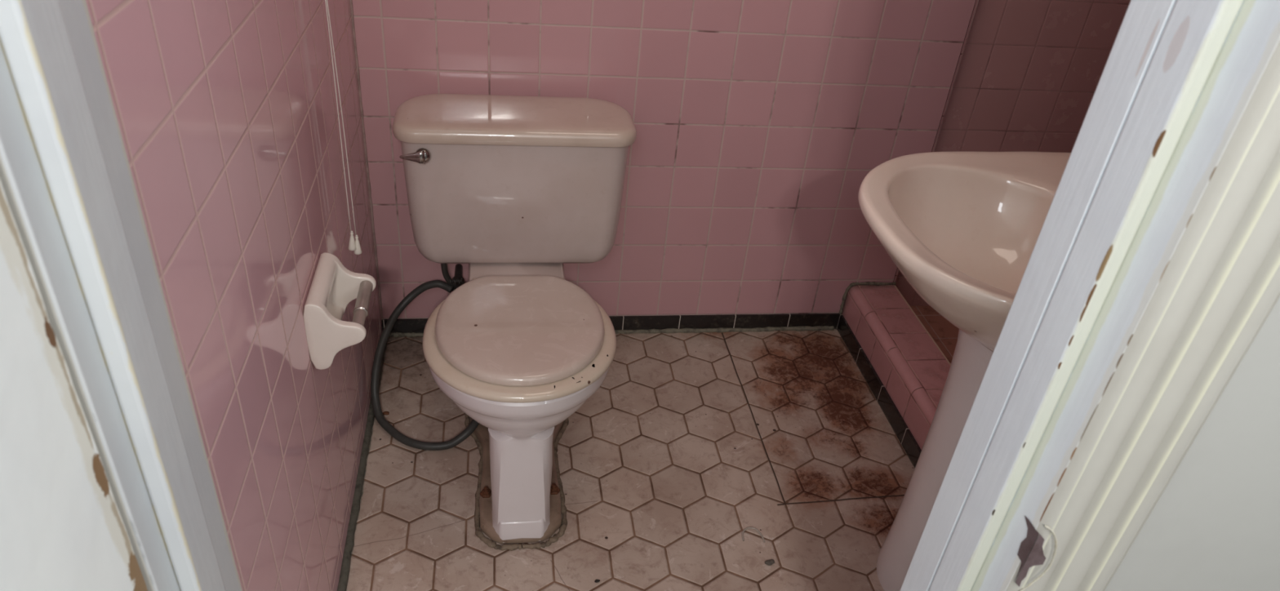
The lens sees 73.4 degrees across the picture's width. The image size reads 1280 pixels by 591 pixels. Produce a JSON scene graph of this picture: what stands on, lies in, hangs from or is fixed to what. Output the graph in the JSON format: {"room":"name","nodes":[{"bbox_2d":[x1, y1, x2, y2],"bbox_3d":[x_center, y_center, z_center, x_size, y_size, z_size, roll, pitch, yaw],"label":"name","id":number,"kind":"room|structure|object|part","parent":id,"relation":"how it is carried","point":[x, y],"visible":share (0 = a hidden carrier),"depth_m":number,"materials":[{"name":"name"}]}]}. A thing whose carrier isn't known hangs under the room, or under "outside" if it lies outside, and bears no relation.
{"room":"hallway outside bathroom","nodes":[
{"label":"hallway outside bathroom","id":0,"kind":"room"},
{"bbox_2d":[85,0,382,590],"bbox_3d":[-0.525,-0.557,1.069,0.100,2.350,1.346,-1,34,-9],"label":"wall","id":1,"kind":"structure","parent":0,"point":[226,112],"depth_m":1.05,"materials":[{"name":"pink tile"}]},
{"bbox_2d":[0,0,242,590],"bbox_3d":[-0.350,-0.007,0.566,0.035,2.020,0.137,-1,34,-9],"label":"trim","id":2,"kind":"structure","parent":1,"relation":"attached to","point":[63,153],"depth_m":0.54,"materials":[{"name":"white paint"}]},
{"bbox_2d":[303,252,376,369],"bbox_3d":[-0.478,0.023,1.381,0.089,0.126,0.153,-1,34,-9],"label":"toilet paper holder","id":3,"kind":"object","parent":1,"relation":"attached to","point":[333,286],"visible":1,"depth_m":1.33,"materials":[{"name":"ceramic"}]},
{"bbox_2d":[337,347,385,590],"bbox_3d":[-0.564,0.442,1.680,0.022,0.021,1.234,-1,34,-9],"label":"trim","id":4,"kind":"structure","parent":1,"relation":"attached to","point":[349,544],"depth_m":1.71,"materials":[{"name":"black tile"}]},
{"bbox_2d":[349,0,382,319],"bbox_3d":[-0.557,-0.859,1.557,0.008,2.290,0.008,-1,34,-9],"label":"trim","id":5,"kind":"structure","parent":1,"relation":"attached to","point":[350,1],"depth_m":1.91,"materials":[{"name":"tile"}]},
{"bbox_2d":[346,328,914,590],"bbox_3d":[0.086,0.481,1.805,1.570,0.080,1.510,-1,34,-9],"label":"floor","id":6,"kind":"structure","parent":0,"point":[687,442],"depth_m":1.85,"materials":[{"name":"tile"}]},
{"bbox_2d":[370,280,479,450],"bbox_3d":[-0.477,0.150,1.935,0.258,0.229,0.342,-1,34,-9],"label":"hose","id":7,"kind":"object","parent":6,"relation":"on","point":[379,415],"visible":0.93,"depth_m":1.93,"materials":[{"name":"grey rubber"}]},
{"bbox_2d":[391,93,636,551],"bbox_3d":[-0.249,0.029,1.760,0.489,0.668,0.686,-1,34,-9],"label":"toilet","id":8,"kind":"object","parent":6,"relation":"on","point":[515,189],"visible":0.99,"depth_m":1.71,"materials":[{"name":"ceramic"}]},
{"bbox_3d":[-0.448,-0.272,1.686,0.048,0.029,0.012,-1,34,-9],"label":"lever","id":9,"kind":"part","parent":8,"relation":"part of","materials":[{"name":"silver metal"}]},
{"bbox_3d":[-0.429,-0.277,1.696,0.031,0.031,0.024,-1,34,-9],"label":"flush handle","id":10,"kind":"part","parent":8,"relation":"part of","materials":[{"name":"silver metal"}]},
{"bbox_2d":[440,263,465,291],"bbox_3d":[-0.443,-0.084,2.025,0.055,0.148,0.126,-1,34,-9],"label":"supply pipe","id":11,"kind":"object","parent":8,"relation":"attached to","point":[458,280],"visible":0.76,"depth_m":2.01,"materials":[{"name":"grey metal"}]},
{"bbox_3d":[-0.256,-0.368,1.781,0.489,0.032,0.207,-1,34,-9],"label":"tank lid","id":12,"kind":"part","parent":8,"relation":"part of","materials":[{"name":"ceramic"}]},
{"bbox_3d":[-0.271,-0.239,1.875,0.465,0.302,0.192,-1,34,-9],"label":"tank","id":13,"kind":"part","parent":8,"relation":"part of","materials":[{"name":"ceramic"}]},
{"bbox_2d":[467,263,565,281],"bbox_3d":[-0.275,0.002,1.914,0.209,0.135,0.385,-1,34,-9],"label":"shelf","id":14,"kind":"object","parent":8,"relation":"attached to","point":[475,270],"depth_m":1.88,"materials":[{"name":"ceramic"}]},
{"bbox_3d":[-0.223,0.074,1.604,0.357,0.016,0.372,-1,34,-9],"label":"seat","id":15,"kind":"part","parent":8,"relation":"part of","materials":[{"name":"plastic"}]},
{"bbox_3d":[-0.222,0.055,1.599,0.314,0.019,0.335,-1,34,-9],"label":"seat lid","id":16,"kind":"part","parent":8,"relation":"part of","materials":[{"name":"white plastic"}]},
{"bbox_3d":[-0.243,0.200,1.731,0.343,0.333,0.430,-1,34,-9],"label":"bowl","id":17,"kind":"part","parent":8,"relation":"part of","materials":[{"name":"ceramic"}]},
{"bbox_2d":[742,526,764,542],"bbox_3d":[0.228,0.485,1.740,0.046,0.008,0.036,-1,34,-9],"label":"clip","id":18,"kind":"object","parent":6,"relation":"on","point":[748,527],"visible":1,"depth_m":1.74,"materials":[{"name":"grey plastic"}]},
{"bbox_2d":[764,559,774,564],"bbox_3d":[0.255,0.524,1.686,0.020,0.008,0.012,-1,34,-9],"label":"lump","id":19,"kind":"object","parent":6,"relation":"on","point":[771,562],"visible":1,"depth_m":1.68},
{"bbox_2d":[857,151,1071,590],"bbox_3d":[0.571,0.181,1.432,0.549,0.910,0.504,-1,34,-9],"label":"pedestal sink","id":20,"kind":"object","parent":6,"relation":"on","point":[962,229],"visible":0.45,"depth_m":1.39,"materials":[{"name":"ceramic"}]},
{"bbox_2d":[857,151,1071,351],"bbox_3d":[0.591,-0.018,1.300,0.549,0.219,0.504,-1,34,-9],"label":"basin","id":21,"kind":"object","parent":20,"relation":"in","point":[962,228],"depth_m":1.37,"materials":[{"name":"ceramic"}]},
{"bbox_2d":[352,0,978,319],"bbox_3d":[0.105,-0.910,1.699,1.357,2.350,0.100,-1,34,-9],"label":"wall","id":22,"kind":"structure","parent":0,"point":[760,125],"depth_m":1.99,"materials":[{"name":"pink tile"}]},
{"bbox_2d":[381,313,839,333],"bbox_3d":[-0.052,0.076,2.277,1.220,0.050,0.007,-1,34,-9],"label":"baseboard","id":23,"kind":"structure","parent":22,"relation":"attached to","point":[723,321],"depth_m":2.31,"materials":[{"name":"black tile"}]},
{"bbox_2d":[388,325,834,337],"bbox_3d":[-0.053,0.096,2.286,1.199,0.018,0.019,-1,34,-9],"label":"trim","id":24,"kind":"structure","parent":22,"relation":"attached to","point":[801,328],"depth_m":2.32,"materials":[{"name":"black tile"}]},
{"bbox_2d":[839,281,896,314],"bbox_3d":[0.622,0.007,2.348,0.142,0.103,0.012,-1,34,-9],"label":"trim","id":25,"kind":"structure","parent":22,"relation":"attached to","point":[844,297],"depth_m":2.32,"materials":[{"name":"pink tile"}]},
{"bbox_2d":[893,0,977,282],"bbox_3d":[0.782,-0.959,1.745,0.009,2.204,0.041,-1,34,-9],"label":"trim","id":26,"kind":"structure","parent":22,"relation":"attached to","point":[976,1],"depth_m":2.02,"materials":[{"name":"tile"}]},
{"bbox_2d":[841,284,951,449],"bbox_3d":[0.663,0.185,2.137,0.130,0.143,0.560,-1,34,-9],"label":"tiled ledge","id":27,"kind":"object","parent":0,"point":[913,370],"visible":0.66,"depth_m":2.11,"materials":[{"name":"tile"}]},
{"bbox_2d":[836,313,921,468],"bbox_3d":[0.591,0.225,2.152,0.007,0.050,0.560,-1,34,-9],"label":"baseboard","id":28,"kind":"structure","parent":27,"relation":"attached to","point":[896,421],"depth_m":2.12,"materials":[{"name":"black tile"}]},
{"bbox_2d":[910,306,959,364],"bbox_3d":[1.161,0.211,2.266,0.892,0.042,0.600,-1,34,-9],"label":"floor","id":29,"kind":"structure","parent":0,"point":[944,334],"depth_m":2.36,"materials":[{"name":"tile"}]},
{"bbox_2d":[895,0,1130,306],"bbox_3d":[1.261,-0.931,1.909,0.993,2.350,0.060,-1,34,-9],"label":"wall","id":30,"kind":"structure","parent":0,"point":[1029,72],"depth_m":2.09,"materials":[{"name":"pink tile"}]},
{"bbox_2d":[1104,297,1279,590],"bbox_3d":[0.122,-0.151,0.556,4.200,2.350,0.126,-1,34,-9],"label":"wall","id":31,"kind":"structure","parent":0,"point":[1215,526],"depth_m":0.78,"materials":[{"name":"paint"}]},
{"bbox_2d":[0,180,147,590],"bbox_3d":[-0.300,0.244,0.212,0.047,1.980,0.735,-1,34,-9],"label":"door","id":32,"kind":"structure","parent":31,"relation":"in","point":[62,526],"depth_m":0.48,"materials":[{"name":"white paint"}]},
{"bbox_2d":[899,0,1279,590],"bbox_3d":[0.359,-0.011,0.682,0.042,2.020,0.144,-1,34,-9],"label":"trim","id":33,"kind":"structure","parent":31,"relation":"attached to","point":[1178,79],"depth_m":0.66,"materials":[{"name":"paint"}]},
{"bbox_2d":[1005,40,1279,590],"bbox_3d":[0.419,-0.009,0.615,0.108,2.100,0.019,-1,34,-9],"label":"trim","id":34,"kind":"structure","parent":31,"relation":"attached to","point":[1220,286],"depth_m":0.65,"materials":[{"name":"paint"}]},
{"bbox_3d":[-0.416,-0.989,0.749,0.018,0.640,0.620,-1,34,-9],"label":"window","id":35,"kind":"structure","parent":0,"visible":0},
{"bbox_2d":[324,0,361,254],"bbox_3d":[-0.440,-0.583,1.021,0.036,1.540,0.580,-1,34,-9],"label":"pull cord","id":36,"kind":"object","parent":35,"relation":"attached to","point":[354,246],"visible":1,"depth_m":1.54,"materials":[{"name":"white fabric"}]},
{"bbox_3d":[-0.482,-0.725,1.215,0.003,1.463,0.004,-1,34,-9],"label":"cord","id":37,"kind":"part","parent":36,"relation":"part of","materials":[{"name":"white fabric"}]},
{"bbox_3d":[-0.547,-0.103,1.626,0.016,0.037,0.016,-1,34,-9],"label":"cord pull","id":38,"kind":"part","parent":36,"relation":"part of","materials":[{"name":"white plastic"}]},
{"bbox_3d":[-0.540,-0.097,1.638,0.015,0.037,0.015,-23,43,-36],"label":"cord pull","id":39,"kind":"part","parent":36,"relation":"part of","materials":[{"name":"white plastic"}]}
]}

